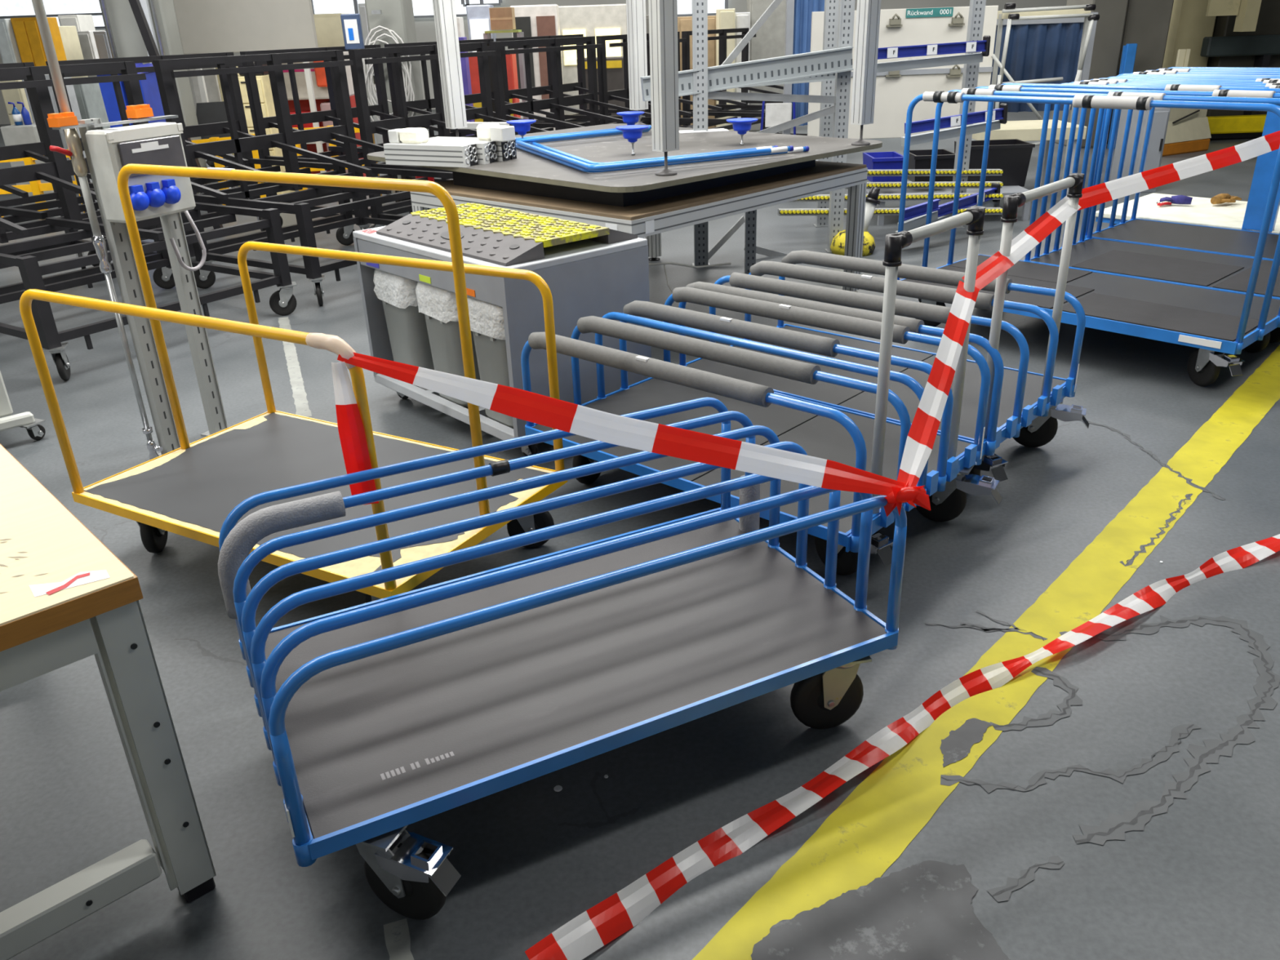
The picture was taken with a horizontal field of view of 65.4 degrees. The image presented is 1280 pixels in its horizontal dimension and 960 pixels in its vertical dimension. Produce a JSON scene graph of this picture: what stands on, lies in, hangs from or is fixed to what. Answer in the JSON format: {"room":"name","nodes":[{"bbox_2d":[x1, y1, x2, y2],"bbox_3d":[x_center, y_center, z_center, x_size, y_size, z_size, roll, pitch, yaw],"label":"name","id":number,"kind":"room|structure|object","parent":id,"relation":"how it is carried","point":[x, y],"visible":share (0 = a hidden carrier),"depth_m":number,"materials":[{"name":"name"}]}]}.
{"room":"factory floor","nodes":[
{"label":"factory floor","id":0,"kind":"room"},
{"bbox_2d":[104,0,210,194],"bbox_3d":[-5.441,-5.891,10.385,0.652,6.000,0.350,-2,25,0],"label":"column","id":1,"kind":"structure","parent":0,"point":[128,39],"depth_m":10.75,"materials":[{"name":"grey paint"}]},
{"bbox_2d":[364,0,426,194],"bbox_3d":[-2.856,-6.200,10.861,0.414,6.000,0.600,-2,25,0],"label":"column","id":2,"kind":"structure","parent":0,"point":[397,15],"depth_m":11.11,"materials":[{"name":"metal"}]},
{"bbox_2d":[0,0,1066,124],"bbox_3d":[0.583,-12.024,23.209,34.000,6.000,0.200,-2,25,0],"label":"wall","id":3,"kind":"structure","parent":0,"point":[425,31],"depth_m":23.57,"materials":[{"name":"paint"}]},
{"bbox_2d":[311,0,364,13],"bbox_3d":[-6.626,-11.191,23.214,2.140,0.755,0.120,-2,25,0],"label":"window","id":4,"kind":"structure","parent":3,"relation":"in","point":[319,6],"depth_m":23.27,"materials":[{"name":"white glass"}]},
{"bbox_2d":[0,109,1279,959],"bbox_3d":[0.846,-4.444,13.934,34.000,0.004,35.000,-2,25,0],"label":"floor","id":5,"kind":"structure","parent":0,"point":[1129,809],"depth_m":2.80,"materials":[{"name":"grey concrete"}]},
{"bbox_2d":[0,18,22,63],"bbox_3d":[-8.322,-5.137,13.616,0.186,2.106,0.530,-2,25,0],"label":"tall cabinet","id":6,"kind":"object","parent":5,"relation":"on","point":[9,51],"visible":0.16,"depth_m":13.10,"materials":[{"name":"silver metal"}]},
{"bbox_2d":[0,80,33,124],"bbox_3d":[-8.046,-4.591,13.156,0.254,1.483,0.430,-2,25,0],"label":"shelf unit","id":7,"kind":"object","parent":5,"relation":"on","point":[13,95],"visible":0.13,"depth_m":12.81,"materials":[{"name":"beige paint"}]},
{"bbox_2d":[0,370,45,439],"bbox_3d":[-3.624,-0.676,4.746,1.013,1.150,0.789,-23,32,-38],"label":"trolley","id":8,"kind":"object","parent":5,"relation":"on","point":[26,420],"visible":1,"depth_m":4.94,"materials":[{"name":"white metal"}]},
{"bbox_2d":[0,122,56,205],"bbox_3d":[-7.329,-3.845,12.152,0.397,0.924,0.500,-2,25,0],"label":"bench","id":9,"kind":"object","parent":5,"relation":"on","point":[12,135],"visible":0.26,"depth_m":11.79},
{"bbox_2d":[10,17,66,66],"bbox_3d":[-8.043,-5.192,13.705,0.351,2.112,0.530,-2,25,0],"label":"tall cabinet","id":10,"kind":"object","parent":5,"relation":"on","point":[26,30],"visible":0.37,"depth_m":13.19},
{"bbox_2d":[0,148,84,217],"bbox_3d":[-6.783,-3.311,11.195,1.019,0.724,0.102,-10,26,-17],"label":"guard rail","id":11,"kind":"object","parent":5,"relation":"on","point":[37,188],"visible":0.21,"depth_m":11.16,"materials":[{"name":"yellow metal"}]},
{"bbox_2d":[22,74,92,196],"bbox_3d":[-7.351,-4.371,12.663,0.359,1.452,0.530,-2,25,0],"label":"cabinet","id":12,"kind":"object","parent":5,"relation":"on","point":[73,102],"visible":0.12,"depth_m":12.54,"materials":[{"name":"grey metal"}]},
{"bbox_2d":[58,26,88,78],"bbox_3d":[-8.144,-5.476,14.454,0.207,2.007,0.530,-2,25,0],"label":"machine housing","id":13,"kind":"object","parent":5,"relation":"on","point":[69,37],"visible":0.11,"depth_m":14.14,"materials":[{"name":"beige paint"}]},
{"bbox_2d":[0,62,175,294],"bbox_3d":[-4.762,-2.125,7.335,1.470,1.680,1.856,14,29,31],"label":"trolley","id":14,"kind":"object","parent":5,"relation":"on","point":[163,277],"visible":0.5,"depth_m":7.83,"materials":[{"name":"black metal"}]},
{"bbox_2d":[73,83,110,128],"bbox_3d":[-7.500,-4.738,13.593,0.329,1.349,0.530,-2,25,0],"label":"cabinet","id":15,"kind":"object","parent":5,"relation":"on","point":[89,97],"visible":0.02,"depth_m":13.34,"materials":[{"name":"grey metal"}]},
{"bbox_2d":[31,0,162,459],"bbox_3d":[-2.386,-1.545,4.088,0.138,3.200,0.069,-8,25,-13],"label":"pole","id":16,"kind":"object","parent":5,"relation":"on","point":[75,150],"visible":0.99,"depth_m":4.22,"materials":[{"name":"metal"}]},
{"bbox_2d":[0,444,216,959],"bbox_3d":[-2.243,0.646,2.131,1.902,0.856,1.622,-23,32,-38],"label":"workbench","id":17,"kind":"object","parent":5,"relation":"on","point":[66,598],"visible":1,"depth_m":2.10,"materials":[{"name":"brown wood"}]},
{"bbox_2d":[0,444,135,626],"bbox_3d":[-2.256,0.283,1.963,1.900,0.055,1.620,-23,32,-38],"label":"countertop","id":18,"kind":"structure","parent":17,"relation":"on","point":[55,544],"depth_m":2.11,"materials":[{"name":"brown wood"}]},
{"bbox_2d":[97,62,142,128],"bbox_3d":[-5.373,-3.592,10.669,0.269,1.586,0.638,-2,25,0],"label":"bin","id":19,"kind":"object","parent":5,"relation":"on","point":[107,89],"visible":0.02,"depth_m":10.22,"materials":[{"name":"blue plastic"}]},
{"bbox_2d":[98,0,164,57],"bbox_3d":[-5.416,-5.549,10.240,0.568,5.500,0.060,-2,25,0],"label":"cable conduit","id":20,"kind":"object","parent":5,"relation":"on","point":[144,3],"visible":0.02,"depth_m":10.56,"materials":[{"name":"grey paint"}]},
{"bbox_2d":[47,104,227,456],"bbox_3d":[-2.166,-0.869,4.558,0.267,1.565,0.592,9,27,23],"label":"stand","id":21,"kind":"object","parent":5,"relation":"on","point":[107,150],"visible":0.96,"depth_m":4.40,"materials":[{"name":"metal"}]},
{"bbox_2d":[0,61,297,380],"bbox_3d":[-3.519,-1.770,6.473,1.470,1.680,1.856,14,29,31],"label":"trolley","id":22,"kind":"object","parent":5,"relation":"on","point":[59,171],"visible":0.66,"depth_m":6.66,"materials":[{"name":"black metal"}]},
{"bbox_2d":[136,62,165,123],"bbox_3d":[-5.129,-3.597,10.670,0.186,1.578,0.638,-2,25,0],"label":"bin","id":23,"kind":"object","parent":5,"relation":"on","point":[149,86],"visible":0.03,"depth_m":10.38,"materials":[{"name":"blue plastic"}]},
{"bbox_2d":[128,0,223,230],"bbox_3d":[-4.510,-3.588,9.727,0.494,2.313,0.160,-2,25,0],"label":"post","id":24,"kind":"object","parent":5,"relation":"on","point":[135,5],"visible":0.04,"depth_m":9.41,"materials":[{"name":"metal"}]},
{"bbox_2d":[45,52,355,266],"bbox_3d":[-3.732,-2.797,8.713,1.470,1.680,1.856,14,29,31],"label":"trolley","id":25,"kind":"object","parent":5,"relation":"on","point":[344,236],"visible":0.4,"depth_m":9.00,"materials":[{"name":"black metal"}]},
{"bbox_2d":[195,101,235,204],"bbox_3d":[-4.793,-3.799,11.630,0.544,1.120,0.583,-15,28,-26],"label":"office chair","id":26,"kind":"object","parent":5,"relation":"on","point":[206,113],"visible":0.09,"depth_m":11.60,"materials":[{"name":"fabric"}]},
{"bbox_2d":[173,0,326,190],"bbox_3d":[-4.674,-4.858,12.168,1.608,2.582,0.500,-2,25,0],"label":"divider panel","id":27,"kind":"object","parent":5,"relation":"on","point":[205,26],"visible":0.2,"depth_m":11.87,"materials":[{"name":"metal"}]},
{"bbox_2d":[237,75,295,195],"bbox_3d":[-4.541,-4.143,12.042,0.362,1.382,0.530,-2,25,0],"label":"cabinet","id":28,"kind":"object","parent":5,"relation":"on","point":[264,85],"visible":0.2,"depth_m":11.71,"materials":[{"name":"beige wood"}]},
{"bbox_2d":[19,163,567,603],"bbox_3d":[-1.212,-0.364,3.563,1.584,1.424,0.958,12,28,27],"label":"trolley","id":29,"kind":"object","parent":5,"relation":"on","point":[189,491],"visible":0.74,"depth_m":3.62,"materials":[{"name":"yellow metal"}]},
{"bbox_2d":[278,316,311,417],"bbox_3d":[-2.141,-0.740,6.142,0.807,0.001,2.052,-2,25,0],"label":"floor line","id":30,"kind":"structure","parent":5,"relation":"on","point":[299,394],"depth_m":5.86,"materials":[{"name":"white paint"}]},
{"bbox_2d":[152,49,453,306],"bbox_3d":[-2.463,-2.461,7.889,1.470,1.680,1.856,14,29,31],"label":"trolley","id":31,"kind":"object","parent":5,"relation":"on","point":[286,140],"visible":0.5,"depth_m":7.84,"materials":[{"name":"black metal"}]},
{"bbox_2d":[281,51,365,177],"bbox_3d":[-4.216,-4.775,13.138,0.856,1.589,0.820,-2,25,0],"label":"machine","id":32,"kind":"object","parent":5,"relation":"on","point":[318,77],"visible":0.21,"depth_m":12.81,"materials":[{"name":"red metal"}]},
{"bbox_2d":[313,13,348,47],"bbox_3d":[-4.166,-5.313,13.767,0.514,2.036,0.430,-2,25,0],"label":"tall cabinet","id":33,"kind":"object","parent":5,"relation":"on","point":[329,31],"visible":0.2,"depth_m":13.24,"materials":[{"name":"beige paint"}]},
{"bbox_2d":[240,44,438,229],"bbox_3d":[-2.721,-3.476,10.106,1.470,1.680,1.856,14,29,31],"label":"trolley","id":34,"kind":"object","parent":5,"relation":"on","point":[260,123],"visible":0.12,"depth_m":10.08,"materials":[{"name":"black metal"}]},
{"bbox_2d":[340,13,372,217],"bbox_3d":[-2.863,-3.757,10.370,0.300,1.978,0.300,-2,25,0],"label":"panel","id":35,"kind":"object","parent":5,"relation":"on","point":[352,28],"visible":0.42,"depth_m":9.99,"materials":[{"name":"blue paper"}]},
{"bbox_2d":[383,918,413,959],"bbox_3d":[-0.520,1.040,2.166,0.116,0.001,0.217,-2,25,0],"label":"floor line","id":36,"kind":"structure","parent":5,"relation":"on","point":[397,935],"depth_m":2.21,"materials":[{"name":"white paint"}]},
{"bbox_2d":[348,42,549,228],"bbox_3d":[-1.451,-3.139,9.281,1.470,1.680,1.856,14,29,31],"label":"trolley","id":37,"kind":"object","parent":5,"relation":"on","point":[366,127],"visible":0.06,"depth_m":9.18,"materials":[{"name":"black metal"}]},
{"bbox_2d":[466,4,496,52],"bbox_3d":[-2.683,-7.091,17.381,0.399,2.140,0.620,-2,25,0],"label":"panel","id":38,"kind":"object","parent":5,"relation":"on","point":[477,15],"visible":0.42,"depth_m":16.76,"materials":[{"name":"white paper"}]},
{"bbox_2d":[384,38,584,200],"bbox_3d":[-1.709,-4.154,11.498,1.470,1.680,1.856,14,29,31],"label":"trolley","id":39,"kind":"object","parent":5,"relation":"on","point":[416,106],"visible":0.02,"depth_m":11.39,"materials":[{"name":"black metal"}]},
{"bbox_2d":[362,9,414,121],"bbox_3d":[-2.843,-4.542,11.175,0.576,1.313,0.060,-2,25,0],"label":"cable coil","id":40,"kind":"object","parent":39,"relation":"hanging from","point":[404,66],"visible":0.5,"depth_m":11.16,"materials":[{"name":"white plastic"}]},
{"bbox_2d":[468,53,520,122],"bbox_3d":[-2.251,-5.541,14.799,0.875,1.463,0.620,-2,25,0],"label":"panel","id":41,"kind":"object","parent":5,"relation":"on","point":[511,62],"visible":0.03,"depth_m":14.39,"materials":[{"name":"red"}]},
{"bbox_2d":[352,226,651,456],"bbox_3d":[-0.699,-0.783,5.048,0.820,0.906,1.330,-22,32,-37],"label":"cabinet","id":42,"kind":"object","parent":5,"relation":"on","point":[584,277],"visible":0.35,"depth_m":4.56,"materials":[{"name":"grey metal"}]},
{"bbox_2d":[373,269,434,386],"bbox_3d":[-1.101,-0.847,5.221,0.450,0.621,0.390,-22,32,-37],"label":"trash bin","id":43,"kind":"object","parent":42,"relation":"in","point":[406,326],"visible":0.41,"depth_m":5.05,"materials":[{"name":"grey plastic"}]},
{"bbox_2d":[415,281,479,406],"bbox_3d":[-0.816,-0.725,4.934,0.452,0.622,0.391,-22,32,-37],"label":"trash bin","id":44,"kind":"object","parent":42,"relation":"in","point":[438,305],"visible":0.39,"depth_m":4.76,"materials":[{"name":"grey plastic"}]},
{"bbox_2d":[466,296,513,428],"bbox_3d":[-0.538,-0.601,4.645,0.450,0.621,0.392,-22,32,-37],"label":"trash bin","id":45,"kind":"object","parent":42,"relation":"in","point":[486,319],"visible":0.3,"depth_m":4.48,"materials":[{"name":"grey plastic"}]},
{"bbox_2d":[376,202,637,266],"bbox_3d":[-0.661,-1.219,4.814,0.760,0.079,1.125,-22,32,-37],"label":"ramp","id":46,"kind":"object","parent":42,"relation":"on","point":[504,237],"visible":0.94,"depth_m":4.61,"materials":[{"name":"rubber"}]},
{"bbox_2d":[510,4,564,130],"bbox_3d":[-1.711,-6.899,16.935,0.757,2.104,0.620,-2,25,0],"label":"panel","id":47,"kind":"object","parent":5,"relation":"on","point":[534,20],"visible":0.43,"depth_m":16.38,"materials":[{"name":"white"}]},
{"bbox_2d":[217,397,906,919],"bbox_3d":[-0.182,0.382,2.677,1.634,0.747,1.007,-14,27,-24],"label":"trolley","id":48,"kind":"object","parent":5,"relation":"on","point":[380,717],"visible":0.96,"depth_m":2.54,"materials":[{"name":"blue metal"}]},
{"bbox_2d":[305,130,1279,516],"bbox_3d":[1.706,-0.741,3.531,5.400,0.756,1.222,-15,28,-27],"label":"barrier tape","id":49,"kind":"object","parent":48,"relation":"attached to","point":[554,413],"visible":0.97,"depth_m":2.68,"materials":[{"name":"red plastic"}]},
{"bbox_2d":[495,34,644,128],"bbox_3d":[-0.697,-4.832,12.891,1.470,1.680,1.856,14,29,31],"label":"trolley","id":50,"kind":"object","parent":5,"relation":"on","point":[522,94],"visible":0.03,"depth_m":13.06,"materials":[{"name":"black metal"}]},
{"bbox_2d":[488,35,693,133],"bbox_3d":[-0.440,-3.817,10.674,1.470,1.680,1.856,14,29,31],"label":"trolley","id":51,"kind":"object","parent":5,"relation":"on","point":[559,103],"visible":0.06,"depth_m":10.75,"materials":[{"name":"black metal"}]},
{"bbox_2d":[558,4,629,119],"bbox_3d":[-0.826,-7.342,17.846,1.255,2.088,0.620,-2,25,0],"label":"board panel","id":52,"kind":"object","parent":5,"relation":"on","point":[588,20],"visible":0.3,"depth_m":17.29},
{"bbox_2d":[577,56,625,124],"bbox_3d":[-0.604,-6.075,16.011,0.744,1.313,0.220,-2,25,0],"label":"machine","id":53,"kind":"object","parent":5,"relation":"on","point":[615,64],"visible":0.12,"depth_m":15.78,"materials":[{"name":"grey metal"}]},
{"bbox_2d":[409,160,867,292],"bbox_3d":[0.034,-1.686,6.830,2.020,1.005,2.350,20,33,39],"label":"workbench","id":54,"kind":"object","parent":5,"relation":"on","point":[648,214],"visible":0.4,"depth_m":6.01,"materials":[{"name":"metal"}]},
{"bbox_2d":[367,123,882,192],"bbox_3d":[-0.143,-2.285,6.906,2.473,0.030,2.763,-23,32,-38],"label":"tabletop","id":55,"kind":"structure","parent":54,"relation":"on","point":[527,166],"depth_m":6.33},
{"bbox_2d":[383,142,478,167],"bbox_3d":[-1.335,-2.082,6.367,0.634,0.126,0.150,11,28,25],"label":"aluminum profile","id":56,"kind":"object","parent":55,"relation":"on","point":[427,153],"visible":1,"depth_m":6.29,"materials":[{"name":"metal"}]},
{"bbox_2d":[387,127,429,143],"bbox_3d":[-1.494,-2.228,6.445,0.255,0.085,0.120,11,28,25],"label":"foam block","id":57,"kind":"object","parent":56,"relation":"on","point":[411,135],"visible":1,"depth_m":6.39,"materials":[{"name":"plastic"}]},
{"bbox_2d":[427,139,497,164],"bbox_3d":[-1.228,-2.135,6.474,0.634,0.126,0.150,11,28,25],"label":"aluminum profile","id":58,"kind":"object","parent":55,"relation":"on","point":[486,149],"visible":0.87,"depth_m":6.33,"materials":[{"name":"metal"}]},
{"bbox_2d":[429,136,516,161],"bbox_3d":[-1.122,-2.188,6.581,0.634,0.126,0.150,11,28,25],"label":"aluminum profile","id":59,"kind":"object","parent":55,"relation":"on","point":[505,151],"visible":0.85,"depth_m":6.45,"materials":[{"name":"metal"}]},
{"bbox_2d":[476,123,515,142],"bbox_3d":[-0.927,-2.230,6.396,0.270,0.095,0.120,21,33,40],"label":"foam block","id":60,"kind":"object","parent":59,"relation":"on","point":[485,131],"visible":1,"depth_m":6.33,"materials":[{"name":"plastic"}]},
{"bbox_2d":[615,124,648,155],"bbox_3d":[-0.048,-2.202,6.472,0.214,0.176,0.214,-2,25,0],"label":"cup","id":61,"kind":"object","parent":55,"relation":"on","point":[631,132],"visible":1,"depth_m":6.41,"materials":[{"name":"plastic"}]},
{"bbox_2d":[527,130,777,164],"bbox_3d":[-0.083,-2.294,6.841,1.285,0.034,1.710,-15,28,-26],"label":"tube","id":62,"kind":"object","parent":55,"relation":"on","point":[535,144],"visible":0.38,"depth_m":6.33,"materials":[{"name":"blue paint"}]},
{"bbox_2d":[432,0,880,176],"bbox_3d":[0.041,-3.235,6.537,1.846,1.990,2.424,-21,31,-35],"label":"frame","id":63,"kind":"object","parent":55,"relation":"on","point":[663,14],"visible":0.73,"depth_m":6.42,"materials":[{"name":"metal"}]},
{"bbox_2d":[515,124,808,173],"bbox_3d":[-0.091,-2.292,6.837,1.538,0.034,2.046,-15,28,-26],"label":"tube","id":64,"kind":"object","parent":55,"relation":"on","point":[806,148],"visible":0.36,"depth_m":6.21,"materials":[{"name":"blue paint"}]},
{"bbox_2d":[515,126,793,170],"bbox_3d":[-0.084,-2.205,6.577,1.357,0.034,1.807,-15,28,-26],"label":"tube","id":65,"kind":"object","parent":64,"relation":"on","point":[523,142],"visible":0.98,"depth_m":6.02,"materials":[{"name":"blue paint"}]},
{"bbox_2d":[595,31,768,129],"bbox_3d":[0.572,-4.495,12.066,1.470,1.680,1.856,14,29,31],"label":"trolley","id":66,"kind":"object","parent":5,"relation":"on","point":[623,95],"visible":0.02,"depth_m":11.88,"materials":[{"name":"black metal"}]},
{"bbox_2d":[677,15,715,128],"bbox_3d":[0.967,-6.855,16.937,0.617,1.854,0.530,-2,25,0],"label":"panel","id":67,"kind":"object","parent":5,"relation":"on","point":[685,23],"visible":0.31,"depth_m":16.51,"materials":[{"name":"beige"}]},
{"bbox_2d":[715,8,734,130],"bbox_3d":[1.393,-6.618,16.282,0.257,1.946,0.530,-2,25,0],"label":"panel","id":68,"kind":"object","parent":5,"relation":"on","point":[725,18],"visible":0.39,"depth_m":15.83,"materials":[{"name":"beige paint"}]},
{"bbox_2d":[681,27,807,135],"bbox_3d":[1.611,-5.192,13.496,1.470,1.680,1.856,14,29,31],"label":"trolley","id":69,"kind":"object","parent":5,"relation":"on","point":[722,37],"visible":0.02,"depth_m":13.56,"materials":[{"name":"black metal"}]},
{"bbox_2d":[520,206,1002,575],"bbox_3d":[0.456,-0.448,3.849,1.723,1.230,0.979,19,32,38],"label":"trolley","id":70,"kind":"object","parent":5,"relation":"on","point":[876,445],"visible":0.8,"depth_m":3.77,"materials":[{"name":"metal"}]},
{"bbox_2d":[746,0,786,132],"bbox_3d":[2.142,-7.030,16.875,0.636,2.149,0.530,-2,25,0],"label":"panel","id":71,"kind":"object","parent":5,"relation":"on","point":[768,42],"visible":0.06,"depth_m":16.46,"materials":[{"name":"white"}]},
{"bbox_2d":[760,101,795,134],"bbox_3d":[1.562,-3.839,11.389,0.428,0.994,0.456,3,25,10],"label":"chair","id":72,"kind":"object","parent":5,"relation":"on","point":[776,113],"visible":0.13,"depth_m":11.43,"materials":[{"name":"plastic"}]},
{"bbox_2d":[782,0,824,134],"bbox_3d":[1.994,-4.615,11.454,0.670,2.321,0.107,-2,25,0],"label":"curtain","id":73,"kind":"object","parent":5,"relation":"on","point":[797,12],"visible":0.28,"depth_m":11.24,"materials":[{"name":"blue plastic"}]},
{"bbox_2d":[640,0,1008,274],"bbox_3d":[1.565,-3.168,8.228,3.503,2.775,1.555,-13,27,-23],"label":"rack","id":74,"kind":"object","parent":5,"relation":"on","point":[832,66],"visible":0.62,"depth_m":8.22,"materials":[{"name":"metal"}]},
{"bbox_2d":[830,186,880,256],"bbox_3d":[1.789,-2.155,8.280,0.385,0.529,0.367,4,26,14],"label":"stand","id":75,"kind":"object","parent":5,"relation":"on","point":[837,246],"visible":0.59,"depth_m":8.24,"materials":[{"name":"yellow plastic"}]},
{"bbox_2d":[678,173,1088,481],"bbox_3d":[1.094,-0.768,4.494,1.706,1.230,0.915,19,32,38],"label":"trolley","id":76,"kind":"object","parent":5,"relation":"on","point":[1024,406],"visible":0.62,"depth_m":4.38,"materials":[{"name":"metal"}]},
{"bbox_2d":[524,533,1279,959],"bbox_3d":[1.231,0.561,3.024,3.564,0.071,0.183,-17,29,-29],"label":"barrier tape","id":77,"kind":"object","parent":5,"relation":"on","point":[607,920],"visible":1,"depth_m":2.56,"materials":[{"name":"red plastic"}]},
{"bbox_2d":[807,5,998,160],"bbox_3d":[2.834,-4.147,10.936,1.967,1.852,0.650,-2,25,0],"label":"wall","id":78,"kind":"structure","parent":5,"relation":"on","point":[895,91],"depth_m":10.77,"materials":[{"name":"grey metal"}]},
{"bbox_2d":[866,181,1031,225],"bbox_3d":[2.928,-2.725,9.749,1.477,0.262,0.900,-2,25,0],"label":"shelf","id":79,"kind":"object","parent":5,"relation":"on","point":[1006,190],"visible":0.31,"depth_m":9.45,"materials":[{"name":"grey metal"}]},
{"bbox_2d":[862,151,903,182],"bbox_3d":[2.310,-2.966,9.454,0.329,0.225,0.455,-2,25,0],"label":"tote","id":80,"kind":"object","parent":79,"relation":"on","point":[873,160],"visible":0.68,"depth_m":9.31,"materials":[{"name":"blue plastic"}]},
{"bbox_2d":[907,148,955,182],"bbox_3d":[2.772,-3.008,9.553,0.421,0.250,0.455,-2,25,0],"label":"tote","id":81,"kind":"object","parent":79,"relation":"on","point":[922,158],"visible":0.55,"depth_m":9.37,"materials":[{"name":"black plastic"}]},
{"bbox_2d":[954,138,1035,186],"bbox_3d":[3.432,-3.091,9.745,0.641,0.394,0.455,-2,25,0],"label":"tote","id":82,"kind":"object","parent":79,"relation":"on","point":[1012,156],"visible":0.57,"depth_m":9.55,"materials":[{"name":"black plastic"}]},
{"bbox_2d":[692,344,1279,959],"bbox_3d":[3.618,-0.672,5.561,8.895,0.001,9.746,-2,25,0],"label":"floor line","id":83,"kind":"structure","parent":5,"relation":"on","point":[855,846],"depth_m":2.85,"materials":[{"name":"yellow paint"}]},
{"bbox_2d":[972,119,1087,195],"bbox_3d":[3.944,-3.330,10.422,1.013,0.730,0.800,-2,25,0],"label":"table","id":84,"kind":"object","parent":5,"relation":"on","point":[1027,130],"visible":0.27,"depth_m":9.95,"materials":[{"name":"beige paint"}]},
{"bbox_2d":[987,12,1097,124],"bbox_3d":[4.708,-4.573,11.845,1.147,1.747,0.108,-2,25,0],"label":"curtain","id":85,"kind":"object","parent":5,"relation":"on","point":[1043,48],"visible":0.52,"depth_m":11.64,"materials":[{"name":"fabric"}]},
{"bbox_2d":[991,3,1099,179],"bbox_3d":[4.299,-4.285,11.128,1.182,1.890,0.528,-2,25,0],"label":"metal frame","id":86,"kind":"object","parent":5,"relation":"on","point":[1009,12],"visible":0.54,"depth_m":10.66,"materials":[{"name":"grey metal"}]},
{"bbox_2d":[997,8,1090,18],"bbox_3d":[4.349,-5.072,10.836,0.932,0.080,0.400,-2,25,0],"label":"shelf","id":87,"kind":"object","parent":86,"relation":"attached to","point":[1000,15],"depth_m":10.65,"materials":[{"name":"beige paint"}]},
{"bbox_2d":[897,83,1279,386],"bbox_3d":[2.617,-1.474,5.686,1.027,1.416,2.027,-23,32,-38],"label":"trolley","id":88,"kind":"object","parent":5,"relation":"on","point":[1221,323],"visible":0.82,"depth_m":5.46,"materials":[{"name":"blue metal"}]},
{"bbox_2d":[1110,107,1170,192],"bbox_3d":[5.339,-3.553,10.656,0.234,0.851,0.630,-2,25,0],"label":"base cabinet","id":89,"kind":"object","parent":5,"relation":"on","point":[1161,116],"visible":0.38,"depth_m":10.44,"materials":[{"name":"grey metal"}]},
{"bbox_2d":[1023,74,1279,342],"bbox_3d":[3.472,-1.734,6.188,0.978,1.413,1.713,-23,32,-38],"label":"trolley","id":90,"kind":"object","parent":5,"relation":"on","point":[1232,273],"visible":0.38,"depth_m":6.45,"materials":[{"name":"blue metal"}]},
{"bbox_2d":[1084,66,1279,259],"bbox_3d":[4.139,-2.034,6.789,0.890,1.413,1.768,-23,32,-38],"label":"trolley","id":91,"kind":"object","parent":5,"relation":"on","point":[1241,242],"visible":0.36,"depth_m":7.16,"materials":[{"name":"blue metal"}]},
{"bbox_2d":[1162,107,1211,156],"bbox_3d":[7.023,-4.867,13.196,1.040,1.000,0.600,-15,28,-25],"label":"charger","id":92,"kind":"object","parent":5,"relation":"on","point":[1188,131],"visible":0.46,"depth_m":13.10,"materials":[{"name":"beige paint"}]},
{"bbox_2d":[1095,105,1279,233],"bbox_3d":[4.810,-2.376,7.541,1.160,1.360,2.140,-23,32,-38],"label":"table","id":93,"kind":"object","parent":5,"relation":"on","point":[1239,215],"visible":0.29,"depth_m":7.62,"materials":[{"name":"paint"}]},
{"bbox_2d":[1200,0,1279,140],"bbox_3d":[8.733,-6.534,14.472,1.782,2.849,1.900,-2,25,0],"label":"machine","id":94,"kind":"object","parent":5,"relation":"on","point":[1260,47],"visible":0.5,"depth_m":13.99,"materials":[{"name":"paint"}]},
{"bbox_2d":[1051,0,1128,147],"bbox_3d":[6.218,-7.585,13.176,0.474,6.000,0.900,-2,25,0],"label":"column","id":95,"kind":"structure","parent":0,"point":[1110,24],"depth_m":13.47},
{"bbox_2d":[1106,0,1173,143],"bbox_3d":[6.908,-7.734,13.449,0.605,6.000,0.900,-2,25,0],"label":"column","id":96,"kind":"structure","parent":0,"point":[1147,22],"depth_m":13.68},
{"bbox_2d":[1162,0,1216,68],"bbox_3d":[7.840,-7.935,13.812,0.519,6.000,0.700,-2,25,0],"label":"column","id":97,"kind":"structure","parent":0,"point":[1189,24],"depth_m":14.17,"materials":[{"name":"beige paint"}]},
{"bbox_3d":[-16.294,-5.315,9.953,0.200,6.000,29.000,-2,25,0],"label":"wall","id":98,"kind":"structure","parent":0,"visible":0},
{"bbox_2d":[0,0,102,18],"bbox_3d":[-14.761,-11.127,23.113,4.854,0.775,0.120,-2,25,0],"label":"window","id":99,"kind":"structure","parent":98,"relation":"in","point":[9,9],"depth_m":23.20,"materials":[{"name":"white glass"}]},
{"bbox_3d":[0.697,-8.740,8.755,34.000,0.150,29.200,-2,25,0],"label":"ceiling","id":100,"kind":"structure","parent":0,"visible":0},
{"bbox_2d":[1205,0,1262,31],"bbox_3d":[7.749,-7.974,12.306,0.590,4.461,0.200,-2,25,0],"label":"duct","id":101,"kind":"object","parent":100,"relation":"hanging from","point":[1246,11],"visible":1,"depth_m":13.14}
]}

